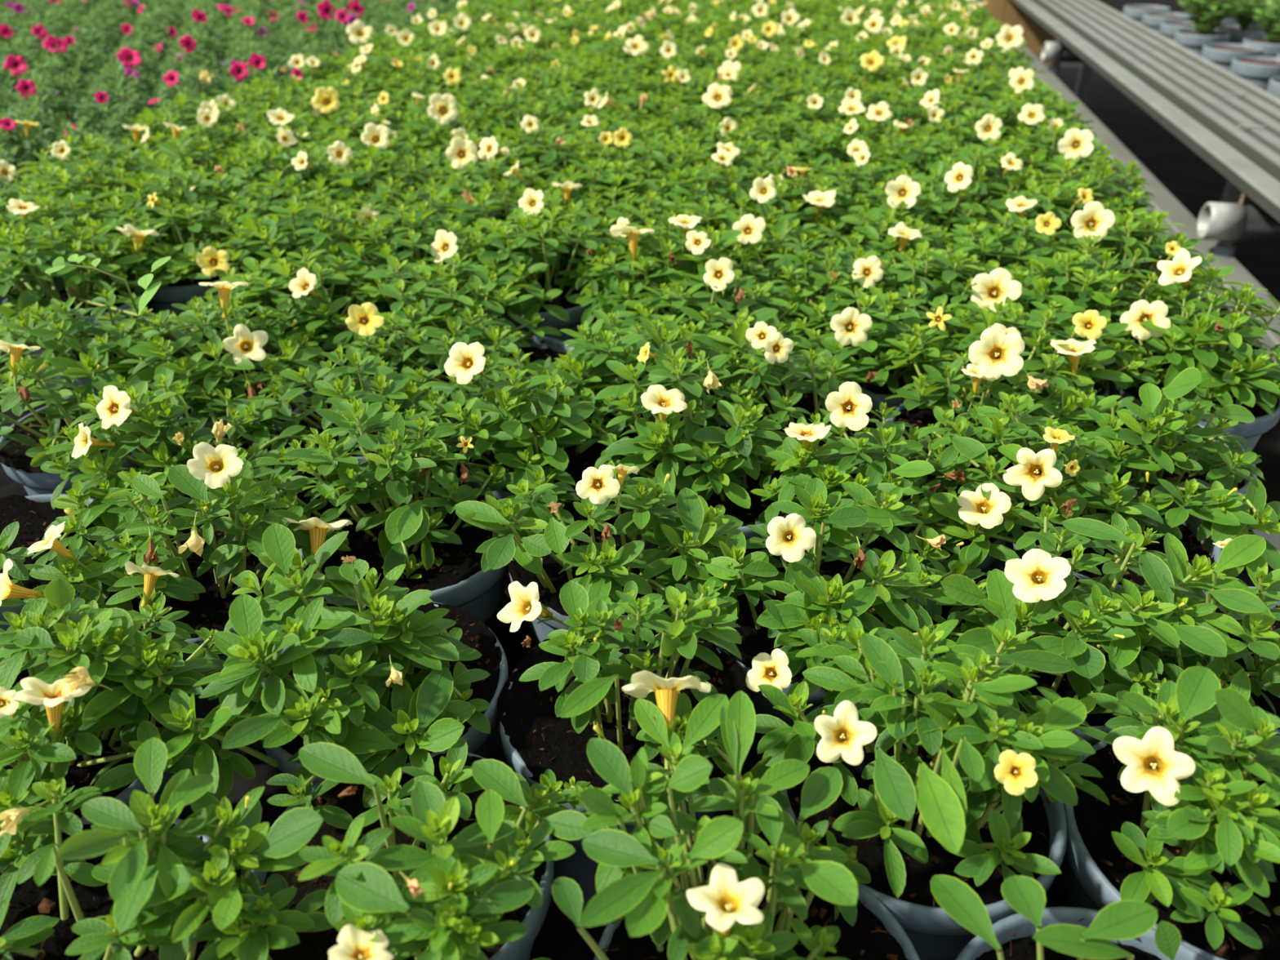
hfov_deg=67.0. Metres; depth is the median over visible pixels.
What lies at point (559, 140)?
flower
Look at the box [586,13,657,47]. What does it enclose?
cream calibrachoa
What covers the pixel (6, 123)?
flower
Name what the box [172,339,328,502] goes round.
leaves
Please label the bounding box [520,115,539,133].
flower
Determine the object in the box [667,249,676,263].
dried flower
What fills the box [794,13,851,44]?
cream calibrachoa
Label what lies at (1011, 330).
flower
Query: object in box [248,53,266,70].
flower
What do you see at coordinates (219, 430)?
flower
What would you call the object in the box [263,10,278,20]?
flower
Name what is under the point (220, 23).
pink calibrachoa
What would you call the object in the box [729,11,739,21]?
flower
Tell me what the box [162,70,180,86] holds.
flower
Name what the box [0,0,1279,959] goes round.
bench
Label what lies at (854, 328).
flower
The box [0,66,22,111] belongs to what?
pink calibrachoa
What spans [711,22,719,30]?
flower
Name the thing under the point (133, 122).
pot
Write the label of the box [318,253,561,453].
plant
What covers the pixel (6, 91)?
pink calibrachoa
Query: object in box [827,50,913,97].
cream calibrachoa
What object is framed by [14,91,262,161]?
cream calibrachoa
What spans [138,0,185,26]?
pink calibrachoa
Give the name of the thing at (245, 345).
flower
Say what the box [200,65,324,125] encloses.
cream calibrachoa
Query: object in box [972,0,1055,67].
wooden board
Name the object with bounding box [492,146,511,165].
flower
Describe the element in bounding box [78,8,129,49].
pink calibrachoa
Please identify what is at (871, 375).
dried flower
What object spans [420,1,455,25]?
cream calibrachoa
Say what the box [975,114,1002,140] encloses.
flower
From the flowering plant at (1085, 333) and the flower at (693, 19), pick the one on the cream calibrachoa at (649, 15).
the flower at (693, 19)
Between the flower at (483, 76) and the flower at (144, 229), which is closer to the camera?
the flower at (144, 229)
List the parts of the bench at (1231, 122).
leg, leg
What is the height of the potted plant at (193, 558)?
0.171 m
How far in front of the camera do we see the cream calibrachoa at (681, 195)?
0.91 m
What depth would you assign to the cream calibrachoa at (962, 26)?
1.81 m
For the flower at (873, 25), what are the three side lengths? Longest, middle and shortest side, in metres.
0.032 x 0.032 x 0.030 m
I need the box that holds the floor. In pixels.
[1026,37,1279,522]
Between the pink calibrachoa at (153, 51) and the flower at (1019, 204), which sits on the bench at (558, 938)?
the pink calibrachoa at (153, 51)
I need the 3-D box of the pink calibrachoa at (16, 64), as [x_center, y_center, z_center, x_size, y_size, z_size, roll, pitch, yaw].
[-0.996,-0.593,1.537,0.123,0.154,0.109,23,39,31]
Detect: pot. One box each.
[0,493,120,650]
[6,134,57,159]
[8,151,51,173]
[10,117,87,134]
[22,102,96,118]
[22,270,148,316]
[53,812,209,842]
[61,752,193,832]
[75,523,308,761]
[81,120,134,139]
[128,247,255,345]
[246,297,370,380]
[259,250,350,305]
[260,601,508,786]
[288,400,457,513]
[308,483,513,642]
[359,260,434,314]
[381,313,509,453]
[450,335,577,448]
[459,412,627,598]
[478,267,602,354]
[509,518,697,644]
[561,240,642,327]
[578,371,728,436]
[594,884,919,959]
[651,464,805,548]
[655,321,796,426]
[697,553,876,780]
[779,689,1067,959]
[796,357,906,410]
[929,570,1142,775]
[955,906,1208,959]
[1005,478,1222,607]
[1024,343,1109,412]
[1058,741,1225,959]
[1062,306,1147,396]
[1069,408,1257,520]
[1107,267,1173,315]
[1107,351,1279,451]
[1122,4,1169,24]
[1141,12,1191,34]
[1159,20,1195,41]
[1175,586,1279,736]
[1200,43,1264,71]
[1229,56,1279,91]
[1266,76,1279,97]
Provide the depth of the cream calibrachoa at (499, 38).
1.62 m
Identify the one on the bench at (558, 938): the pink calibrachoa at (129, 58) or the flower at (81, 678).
the pink calibrachoa at (129, 58)
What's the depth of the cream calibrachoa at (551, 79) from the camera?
1.35 m
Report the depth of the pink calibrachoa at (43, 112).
1.22 m
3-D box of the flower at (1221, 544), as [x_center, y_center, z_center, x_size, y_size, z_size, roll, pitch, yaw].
[0.288,0.034,0.478,0.009,0.008,0.009,0,22,35]
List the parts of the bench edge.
leg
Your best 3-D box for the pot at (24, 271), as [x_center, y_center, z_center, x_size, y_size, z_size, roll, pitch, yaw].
[-0.505,-0.162,0.908,0.109,0.097,0.109,5,33,8]
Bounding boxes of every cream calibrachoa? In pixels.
[0,133,154,208]
[0,190,32,363]
[0,190,167,316]
[0,216,171,399]
[0,287,199,428]
[4,156,160,243]
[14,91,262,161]
[74,191,284,345]
[97,158,257,249]
[107,280,335,502]
[124,129,280,220]
[127,108,264,185]
[185,247,420,380]
[194,126,360,220]
[194,168,379,256]
[195,194,406,319]
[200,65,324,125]
[204,100,337,166]
[209,85,332,138]
[223,123,354,197]
[226,345,457,513]
[280,50,380,96]
[289,65,394,109]
[293,109,434,171]
[297,128,444,195]
[300,79,403,134]
[304,86,424,142]
[304,122,451,240]
[315,175,485,266]
[323,200,506,322]
[337,19,415,71]
[338,43,427,76]
[346,49,440,93]
[364,53,463,111]
[371,81,460,132]
[381,92,489,159]
[382,13,448,51]
[388,93,515,178]
[396,19,466,62]
[399,33,483,72]
[399,38,495,87]
[400,128,551,201]
[410,155,572,231]
[418,56,505,102]
[424,4,486,33]
[432,67,515,117]
[434,12,512,50]
[441,20,487,40]
[443,75,563,138]
[445,29,511,63]
[455,0,518,20]
[457,92,571,155]
[466,34,544,75]
[470,4,523,26]
[471,7,519,35]
[479,60,551,105]
[480,115,598,180]
[484,0,529,10]
[484,38,568,83]
[491,9,549,44]
[492,132,637,213]
[494,22,569,60]
[499,0,558,16]
[502,59,602,120]
[506,0,560,23]
[507,25,587,61]
[511,5,567,41]
[512,80,628,142]
[514,42,608,75]
[527,156,678,239]
[530,0,586,11]
[531,5,583,44]
[536,0,589,20]
[536,46,615,88]
[543,10,612,45]
[543,88,662,152]
[552,1,605,19]
[556,51,647,106]
[562,25,613,60]
[566,118,702,184]
[570,31,650,69]
[573,0,613,6]
[577,8,622,40]
[578,4,640,40]
[579,66,677,120]
[582,28,665,87]
[582,133,734,208]
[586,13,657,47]
[587,0,639,16]
[590,89,696,140]
[600,0,663,26]
[608,16,689,63]
[612,0,673,14]
[616,40,701,90]
[626,8,682,32]
[628,0,681,22]
[630,149,777,232]
[631,101,746,157]
[635,59,715,101]
[636,33,707,68]
[640,5,699,38]
[650,0,685,8]
[650,44,729,78]
[653,0,709,23]
[653,121,784,182]
[655,66,748,121]
[657,0,718,11]
[657,3,720,39]
[661,18,725,49]
[665,48,759,105]
[670,26,728,65]
[684,15,752,46]
[688,0,730,15]
[690,136,817,220]
[692,82,796,146]
[693,34,773,68]
[699,0,741,9]
[702,4,756,24]
[702,110,847,172]
[703,60,798,115]
[709,0,756,15]
[711,11,773,50]
[714,165,874,261]
[715,40,795,97]
[722,1,786,36]
[726,0,782,23]
[734,80,838,131]
[741,21,804,75]
[743,0,790,6]
[746,18,804,43]
[750,52,844,106]
[751,0,807,32]
[760,40,830,78]
[760,84,884,148]
[763,118,893,203]
[768,0,811,17]
[768,18,830,49]
[774,9,836,36]
[776,62,878,118]
[784,0,839,22]
[784,149,935,226]
[788,43,871,97]
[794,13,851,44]
[795,0,860,29]
[798,101,925,175]
[802,26,866,66]
[808,0,864,16]
[809,82,911,132]
[822,5,892,41]
[822,13,890,48]
[826,0,888,20]
[826,31,903,72]
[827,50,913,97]
[831,0,879,10]
[842,88,963,156]
[853,119,986,217]
[854,50,932,88]
[855,13,928,49]
[855,26,931,64]
[859,67,959,114]
[860,7,907,26]
[861,0,906,15]
[880,0,937,13]
[880,8,946,47]
[881,0,937,23]
[881,106,1003,173]
[884,19,959,61]
[886,59,989,99]
[893,42,966,73]
[902,0,956,13]
[902,87,1017,134]
[906,0,955,12]
[907,12,984,44]
[908,0,980,28]
[910,44,1007,90]
[911,137,1060,233]
[912,26,992,64]
[925,134,1075,204]
[928,93,1065,158]
[933,0,992,25]
[933,0,999,31]
[937,63,1039,115]
[941,7,1007,57]
[951,38,1044,84]
[955,23,1035,69]
[958,61,1069,127]
[969,82,1097,149]
[986,122,1129,193]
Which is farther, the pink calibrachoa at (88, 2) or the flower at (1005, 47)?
the pink calibrachoa at (88, 2)
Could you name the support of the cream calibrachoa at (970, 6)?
on the bench at (558, 938)
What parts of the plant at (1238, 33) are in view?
pot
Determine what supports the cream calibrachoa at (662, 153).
on the bench at (558, 938)
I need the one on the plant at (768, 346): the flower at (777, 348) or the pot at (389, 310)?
the flower at (777, 348)
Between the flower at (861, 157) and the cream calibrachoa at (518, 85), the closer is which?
the flower at (861, 157)
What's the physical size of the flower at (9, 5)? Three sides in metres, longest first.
0.022 x 0.020 x 0.020 m
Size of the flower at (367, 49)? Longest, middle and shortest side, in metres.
0.023 x 0.022 x 0.019 m
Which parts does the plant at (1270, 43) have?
pot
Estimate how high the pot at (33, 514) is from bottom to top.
0.097 m
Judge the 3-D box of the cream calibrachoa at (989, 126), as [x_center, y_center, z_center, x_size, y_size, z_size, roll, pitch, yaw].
[0.354,-0.357,1.157,0.168,0.161,0.178,22,39,31]
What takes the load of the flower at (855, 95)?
on the cream calibrachoa at (821, 106)
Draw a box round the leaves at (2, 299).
[0,287,17,363]
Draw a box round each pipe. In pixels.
[1040,41,1086,71]
[1196,191,1279,257]
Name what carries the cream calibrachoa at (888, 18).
on the bench at (558, 938)
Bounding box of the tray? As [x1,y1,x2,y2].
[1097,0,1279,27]
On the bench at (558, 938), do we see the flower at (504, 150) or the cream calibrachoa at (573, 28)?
the cream calibrachoa at (573, 28)
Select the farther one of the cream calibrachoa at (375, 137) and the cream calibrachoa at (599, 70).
the cream calibrachoa at (599, 70)
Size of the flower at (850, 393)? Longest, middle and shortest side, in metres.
0.025 x 0.024 x 0.009 m
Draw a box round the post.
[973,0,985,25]
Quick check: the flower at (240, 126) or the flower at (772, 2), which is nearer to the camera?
the flower at (240, 126)
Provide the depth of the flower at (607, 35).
1.65 m
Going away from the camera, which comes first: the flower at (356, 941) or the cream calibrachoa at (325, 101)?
the flower at (356, 941)
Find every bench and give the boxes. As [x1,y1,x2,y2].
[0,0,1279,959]
[1011,0,1279,342]
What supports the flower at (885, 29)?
on the cream calibrachoa at (895, 39)
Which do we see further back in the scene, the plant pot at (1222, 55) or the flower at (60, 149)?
the plant pot at (1222, 55)
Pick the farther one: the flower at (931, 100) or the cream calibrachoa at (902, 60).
the cream calibrachoa at (902, 60)
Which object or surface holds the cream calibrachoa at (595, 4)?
on the bench at (558, 938)
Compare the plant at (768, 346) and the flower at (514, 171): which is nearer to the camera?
the plant at (768, 346)
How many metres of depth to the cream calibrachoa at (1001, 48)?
1.57 m
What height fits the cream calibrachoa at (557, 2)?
0.163 m
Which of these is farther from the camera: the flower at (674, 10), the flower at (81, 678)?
the flower at (674, 10)
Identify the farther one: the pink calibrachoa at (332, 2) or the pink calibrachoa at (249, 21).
the pink calibrachoa at (332, 2)
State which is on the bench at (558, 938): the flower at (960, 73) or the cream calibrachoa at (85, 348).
the cream calibrachoa at (85, 348)
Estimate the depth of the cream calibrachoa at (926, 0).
2.28 m
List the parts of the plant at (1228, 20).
pot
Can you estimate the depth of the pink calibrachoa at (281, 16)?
2.01 m
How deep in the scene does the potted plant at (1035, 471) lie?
0.49 m
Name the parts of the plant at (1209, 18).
pot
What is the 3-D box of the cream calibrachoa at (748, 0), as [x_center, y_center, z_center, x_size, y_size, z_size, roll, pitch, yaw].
[0.290,-1.088,2.301,0.173,0.173,0.174,24,39,33]
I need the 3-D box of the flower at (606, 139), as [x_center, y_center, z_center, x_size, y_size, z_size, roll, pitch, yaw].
[-0.037,-0.377,1.071,0.017,0.016,0.014,-31,8,3]
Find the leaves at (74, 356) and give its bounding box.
[40,318,199,399]
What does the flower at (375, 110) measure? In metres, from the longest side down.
0.024 x 0.022 x 0.019 m
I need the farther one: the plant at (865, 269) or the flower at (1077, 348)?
the plant at (865, 269)
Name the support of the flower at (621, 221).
on the plant at (675, 262)
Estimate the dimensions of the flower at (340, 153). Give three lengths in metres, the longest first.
0.024 x 0.023 x 0.009 m
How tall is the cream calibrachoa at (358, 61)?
0.167 m
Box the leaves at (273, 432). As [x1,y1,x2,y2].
[120,418,302,524]
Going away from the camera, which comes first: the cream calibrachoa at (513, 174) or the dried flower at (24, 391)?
the dried flower at (24, 391)
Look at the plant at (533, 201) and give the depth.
0.86 m
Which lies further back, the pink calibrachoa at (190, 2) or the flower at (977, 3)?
the pink calibrachoa at (190, 2)
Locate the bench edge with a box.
[997,31,1279,361]
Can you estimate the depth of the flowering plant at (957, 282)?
0.73 m
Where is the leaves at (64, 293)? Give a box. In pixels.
[0,275,146,399]
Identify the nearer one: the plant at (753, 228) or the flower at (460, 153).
the plant at (753, 228)
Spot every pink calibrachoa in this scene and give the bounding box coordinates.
[0,0,15,17]
[0,0,21,17]
[0,0,42,35]
[0,4,15,21]
[0,13,25,53]
[0,13,27,44]
[0,23,26,57]
[0,37,66,76]
[0,41,48,86]
[0,54,36,101]
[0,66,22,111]
[0,87,32,120]
[0,93,84,159]
[0,106,57,173]
[0,142,48,196]
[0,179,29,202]
[4,59,96,118]
[4,75,87,134]
[8,0,48,22]
[12,23,68,63]
[13,0,54,10]
[13,12,66,57]
[15,0,54,22]
[26,53,97,104]
[30,6,79,38]
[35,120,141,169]
[38,35,111,90]
[41,0,94,33]
[43,7,92,35]
[44,0,90,26]
[51,39,111,79]
[57,90,153,156]
[59,0,102,17]
[62,15,121,59]
[63,27,116,66]
[66,0,110,15]
[73,78,156,139]
[75,63,160,119]
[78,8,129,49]
[82,0,136,45]
[86,47,169,106]
[91,3,137,34]
[96,0,143,31]
[101,0,139,15]
[101,52,165,92]
[106,37,168,80]
[108,0,150,15]
[108,23,174,70]
[119,26,174,57]
[125,11,178,48]
[131,4,185,44]
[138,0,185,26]
[141,2,188,34]
[142,0,183,12]
[146,0,187,13]
[147,0,193,8]
[147,86,235,142]
[149,66,225,129]
[154,46,227,96]
[155,62,233,106]
[159,34,229,79]
[163,24,228,71]
[170,21,230,62]
[173,8,234,52]
[174,10,231,42]
[179,0,220,18]
[180,0,228,30]
[182,0,229,7]
[182,0,231,34]
[216,0,269,19]
[220,32,294,84]
[220,53,303,109]
[222,12,279,45]
[222,16,282,63]
[223,0,280,35]
[223,29,288,73]
[224,40,294,97]
[225,9,279,57]
[228,0,275,17]
[229,0,278,28]
[266,0,310,12]
[269,0,316,8]
[271,0,315,25]
[271,0,325,33]
[273,10,328,48]
[274,3,325,40]
[274,21,333,53]
[276,11,334,69]
[281,29,348,75]
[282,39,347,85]
[311,0,348,21]
[313,0,353,13]
[315,0,364,28]
[316,0,368,35]
[322,9,373,43]
[326,8,379,50]
[330,13,387,66]
[332,20,383,58]
[358,0,399,8]
[360,0,407,22]
[364,0,408,23]
[366,0,413,31]
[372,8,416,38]
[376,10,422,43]
[391,0,429,8]
[394,0,432,16]
[400,0,445,17]
[406,0,448,30]
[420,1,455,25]
[431,0,458,14]
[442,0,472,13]
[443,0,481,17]
[477,0,497,8]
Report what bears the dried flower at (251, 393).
on the cream calibrachoa at (243, 367)
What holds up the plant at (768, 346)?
on the bench at (558, 938)
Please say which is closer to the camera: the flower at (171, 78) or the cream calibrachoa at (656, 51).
the flower at (171, 78)
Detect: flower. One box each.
[0,23,13,38]
[0,117,17,133]
[0,160,16,182]
[0,339,40,352]
[0,558,13,606]
[0,686,19,718]
[0,808,30,836]
[3,54,27,75]
[5,0,14,9]
[6,198,39,214]
[12,2,25,13]
[14,120,39,136]
[14,677,92,706]
[15,79,36,98]
[17,379,31,401]
[27,521,65,554]
[31,23,47,38]
[41,35,67,52]
[48,0,61,5]
[50,140,71,160]
[62,666,96,692]
[63,35,75,44]
[63,124,79,135]
[63,502,84,517]
[70,26,80,36]
[71,422,92,458]
[93,90,108,103]
[96,385,132,429]
[115,223,159,237]
[116,47,141,67]
[120,23,133,34]
[122,124,150,131]
[124,67,139,80]
[124,560,179,577]
[131,0,139,8]
[137,4,146,13]
[141,127,158,142]
[143,537,159,567]
[146,191,162,207]
[147,97,162,108]
[154,42,164,56]
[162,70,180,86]
[163,121,188,130]
[164,26,177,37]
[171,431,184,446]
[173,53,185,63]
[177,527,204,556]
[178,34,196,53]
[183,172,199,191]
[186,441,243,488]
[191,8,207,22]
[195,108,217,127]
[195,245,230,276]
[197,100,219,117]
[199,280,248,289]
[200,69,213,84]
[211,418,231,444]
[213,164,225,175]
[216,4,239,16]
[216,93,236,110]
[222,324,268,364]
[228,62,248,81]
[230,59,239,66]
[235,123,246,133]
[241,16,254,29]
[246,382,256,401]
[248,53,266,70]
[253,377,266,389]
[257,26,269,37]
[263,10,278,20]
[266,107,294,124]
[275,126,297,146]
[280,66,287,72]
[283,517,352,532]
[288,53,305,70]
[288,267,317,297]
[289,74,302,83]
[291,67,303,78]
[291,151,313,170]
[293,132,309,146]
[296,11,308,23]
[297,0,305,10]
[305,56,319,71]
[306,26,316,34]
[311,86,340,113]
[312,107,327,116]
[316,0,336,20]
[326,140,351,165]
[328,924,393,959]
[335,8,350,24]
[337,785,358,796]
[341,555,355,562]
[345,302,383,336]
[346,13,359,24]
[346,19,373,44]
[346,64,353,75]
[348,0,364,14]
[351,58,364,74]
[354,54,366,70]
[355,206,378,226]
[360,44,373,55]
[360,122,389,149]
[371,103,386,119]
[377,91,389,105]
[381,120,390,128]
[385,23,397,36]
[385,666,402,686]
[388,128,399,138]
[391,57,398,65]
[391,61,404,71]
[396,28,414,46]
[405,877,423,898]
[406,2,414,12]
[411,13,422,25]
[412,92,426,105]
[418,462,436,476]
[425,53,439,71]
[426,8,436,17]
[427,93,457,124]
[428,19,444,36]
[428,21,447,36]
[429,229,457,262]
[443,67,461,86]
[444,342,485,384]
[445,136,477,169]
[451,128,468,142]
[453,12,471,31]
[456,35,466,48]
[456,435,473,453]
[457,0,466,7]
[460,463,469,484]
[461,189,474,204]
[467,44,476,53]
[477,136,497,161]
[479,74,488,81]
[481,13,492,23]
[487,65,495,73]
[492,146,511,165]
[495,34,507,45]
[497,581,541,631]
[502,86,514,95]
[503,160,524,180]
[506,23,518,35]
[511,36,522,48]
[512,78,525,90]
[518,187,543,216]
[520,22,528,33]
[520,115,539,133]
[520,635,531,647]
[524,25,542,41]
[535,10,543,20]
[545,17,556,24]
[547,501,561,513]
[551,42,560,51]
[551,59,560,69]
[552,180,582,189]
[555,137,565,146]
[560,5,570,15]
[566,10,573,17]
[570,35,578,44]
[572,28,579,37]
[575,464,620,504]
[581,115,599,128]
[584,88,602,107]
[586,247,592,256]
[588,25,597,34]
[597,91,617,107]
[598,131,613,146]
[601,523,610,542]
[604,4,613,14]
[604,31,613,40]
[607,464,639,474]
[609,225,654,236]
[610,217,629,237]
[611,0,620,9]
[613,28,624,39]
[613,127,632,147]
[613,617,622,630]
[618,25,626,35]
[622,670,711,698]
[623,35,648,55]
[625,22,635,34]
[636,16,645,27]
[636,342,649,363]
[640,92,647,110]
[640,384,687,414]
[644,12,653,22]
[647,6,657,17]
[659,33,669,41]
[660,40,676,58]
[661,65,678,83]
[662,5,673,17]
[666,29,674,39]
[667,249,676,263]
[668,214,701,228]
[670,5,679,17]
[676,69,690,84]
[684,230,711,254]
[684,339,693,356]
[686,14,694,21]
[686,862,764,931]
[688,3,697,15]
[689,17,699,27]
[695,44,706,57]
[702,82,732,108]
[702,369,721,393]
[703,257,734,291]
[704,26,714,36]
[711,0,718,6]
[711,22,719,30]
[711,149,734,171]
[716,142,739,155]
[717,60,741,81]
[717,73,723,80]
[719,117,737,136]
[721,66,737,84]
[724,48,737,60]
[728,34,743,52]
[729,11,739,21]
[732,213,765,244]
[735,288,744,303]
[738,14,750,23]
[741,29,751,39]
[746,34,757,44]
[746,320,777,348]
[746,648,791,697]
[747,84,755,93]
[750,177,777,203]
[752,1,768,17]
[755,40,768,53]
[761,21,777,37]
[763,332,793,364]
[765,513,816,562]
[768,0,776,4]
[768,43,779,53]
[768,173,783,190]
[774,22,782,34]
[782,9,799,26]
[782,422,831,441]
[786,1,793,9]
[786,165,796,177]
[793,167,811,182]
[795,47,804,58]
[796,23,803,31]
[800,18,810,30]
[802,190,835,207]
[804,40,814,49]
[806,93,823,109]
[813,700,876,764]
[818,52,831,65]
[825,381,872,431]
[826,40,837,50]
[828,271,838,279]
[830,306,871,346]
[838,97,866,115]
[840,7,860,25]
[842,118,858,136]
[844,87,861,101]
[847,141,867,156]
[851,138,869,153]
[852,255,883,288]
[852,547,866,570]
[853,149,870,166]
[855,31,867,43]
[857,5,865,15]
[860,50,884,71]
[863,13,884,33]
[866,101,891,120]
[866,370,878,382]
[871,8,881,15]
[881,27,892,36]
[884,174,920,208]
[886,35,906,48]
[888,222,922,239]
[889,44,903,57]
[890,7,899,17]
[890,13,901,26]
[893,120,911,137]
[896,76,910,88]
[897,0,907,7]
[898,19,908,26]
[898,54,911,67]
[903,118,909,131]
[907,119,913,128]
[908,14,917,21]
[911,67,928,85]
[915,0,923,8]
[918,56,930,64]
[918,59,923,68]
[920,5,929,15]
[920,88,939,107]
[922,8,933,18]
[925,533,946,551]
[926,306,951,330]
[927,106,944,123]
[928,483,940,493]
[941,44,952,55]
[943,22,959,36]
[944,74,952,83]
[944,161,973,191]
[945,468,964,482]
[951,0,960,10]
[951,398,960,409]
[952,68,968,83]
[957,483,1011,528]
[959,7,966,15]
[960,12,969,22]
[960,364,994,377]
[965,48,982,65]
[966,26,978,39]
[967,4,976,12]
[968,326,1024,380]
[970,267,1022,313]
[974,0,982,6]
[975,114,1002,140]
[980,38,992,48]
[987,50,995,59]
[991,323,1020,335]
[994,749,1037,795]
[995,24,1023,51]
[998,43,1008,53]
[1000,152,1022,169]
[1003,447,1062,500]
[1004,548,1071,602]
[1005,195,1037,212]
[1008,66,1023,77]
[1009,69,1034,93]
[1017,102,1045,124]
[1026,374,1048,391]
[1035,211,1061,235]
[1043,426,1075,444]
[1048,118,1063,131]
[1050,338,1096,356]
[1057,128,1093,159]
[1059,498,1077,518]
[1063,459,1079,476]
[1071,201,1115,241]
[1072,310,1106,339]
[1075,187,1093,204]
[1112,726,1195,805]
[1120,299,1170,340]
[1157,248,1201,284]
[1164,240,1181,255]
[1213,322,1224,332]
[1213,537,1231,550]
[1218,679,1224,688]
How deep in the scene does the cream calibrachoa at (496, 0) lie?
2.26 m
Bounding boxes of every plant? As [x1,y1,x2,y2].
[0,339,188,538]
[0,493,142,689]
[0,577,255,902]
[0,737,323,959]
[40,373,303,540]
[47,441,351,761]
[141,517,508,829]
[197,737,592,959]
[271,395,513,642]
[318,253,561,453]
[342,299,577,448]
[415,342,635,598]
[422,177,597,278]
[444,206,644,354]
[454,460,743,644]
[497,579,791,907]
[532,186,682,327]
[536,309,728,436]
[549,670,919,959]
[554,208,786,338]
[579,339,805,548]
[607,257,821,426]
[648,177,829,297]
[666,477,981,780]
[682,318,890,456]
[718,232,930,355]
[746,616,1113,959]
[751,381,1008,609]
[777,284,831,348]
[780,202,973,300]
[782,284,982,410]
[827,240,1035,355]
[839,160,1002,257]
[879,308,1093,572]
[902,391,1222,607]
[919,296,1159,422]
[929,483,1276,775]
[930,874,1208,959]
[931,208,1102,313]
[960,234,1208,396]
[974,177,1134,264]
[989,149,1172,258]
[1018,201,1235,315]
[1032,367,1279,577]
[1058,666,1279,959]
[1083,534,1279,736]
[1102,248,1279,451]
[1173,0,1248,55]
[1190,0,1239,30]
[1214,0,1272,44]
[1242,0,1279,57]
[1272,23,1279,57]
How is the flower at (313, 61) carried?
on the cream calibrachoa at (295, 61)
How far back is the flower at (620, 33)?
1.57 m
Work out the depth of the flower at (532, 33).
1.66 m
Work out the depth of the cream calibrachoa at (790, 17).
1.92 m
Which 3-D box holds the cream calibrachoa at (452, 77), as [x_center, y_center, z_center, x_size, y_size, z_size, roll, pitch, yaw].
[-0.233,-0.517,1.412,0.174,0.159,0.173,-1,32,-2]
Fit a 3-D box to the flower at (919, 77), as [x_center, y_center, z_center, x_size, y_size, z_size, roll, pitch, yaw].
[0.389,-0.558,1.338,0.020,0.022,0.021,22,38,31]
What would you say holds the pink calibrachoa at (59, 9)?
on the bench at (558, 938)
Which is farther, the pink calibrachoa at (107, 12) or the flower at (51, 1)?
the flower at (51, 1)
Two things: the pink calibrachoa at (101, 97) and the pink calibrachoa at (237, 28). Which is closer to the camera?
the pink calibrachoa at (101, 97)
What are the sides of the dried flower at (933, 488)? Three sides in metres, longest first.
0.010 x 0.005 x 0.003 m
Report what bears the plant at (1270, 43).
on the bench at (1231, 122)
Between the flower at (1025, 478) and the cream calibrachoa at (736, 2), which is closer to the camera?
the flower at (1025, 478)
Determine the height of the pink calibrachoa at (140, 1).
0.156 m
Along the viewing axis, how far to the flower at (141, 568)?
0.42 m
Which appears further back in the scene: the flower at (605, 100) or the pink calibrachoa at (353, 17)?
the pink calibrachoa at (353, 17)
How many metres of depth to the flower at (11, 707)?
0.33 m
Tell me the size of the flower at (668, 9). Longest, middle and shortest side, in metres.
0.022 x 0.021 x 0.018 m
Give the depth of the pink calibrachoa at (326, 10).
2.08 m
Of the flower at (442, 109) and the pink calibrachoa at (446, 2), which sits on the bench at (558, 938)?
the pink calibrachoa at (446, 2)
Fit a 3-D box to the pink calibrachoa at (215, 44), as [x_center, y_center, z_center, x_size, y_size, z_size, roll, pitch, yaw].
[-0.788,-0.726,1.735,0.112,0.167,0.115,6,33,9]
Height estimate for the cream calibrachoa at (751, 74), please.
0.168 m
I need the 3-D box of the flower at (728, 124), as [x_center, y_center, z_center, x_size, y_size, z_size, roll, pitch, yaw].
[0.104,-0.415,1.135,0.019,0.021,0.021,20,38,29]
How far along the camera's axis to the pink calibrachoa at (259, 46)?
1.60 m
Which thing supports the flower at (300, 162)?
on the cream calibrachoa at (277, 159)
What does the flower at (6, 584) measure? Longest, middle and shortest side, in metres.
0.024 x 0.024 x 0.012 m
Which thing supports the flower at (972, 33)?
on the cream calibrachoa at (972, 33)
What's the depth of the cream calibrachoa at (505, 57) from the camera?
1.52 m
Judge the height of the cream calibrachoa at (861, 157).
0.150 m
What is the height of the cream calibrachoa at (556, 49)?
0.152 m
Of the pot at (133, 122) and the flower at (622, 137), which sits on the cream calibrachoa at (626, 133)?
the flower at (622, 137)
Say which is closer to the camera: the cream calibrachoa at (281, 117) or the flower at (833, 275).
the flower at (833, 275)
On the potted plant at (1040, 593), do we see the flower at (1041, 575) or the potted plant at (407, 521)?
the flower at (1041, 575)
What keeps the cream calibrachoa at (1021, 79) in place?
on the bench at (558, 938)

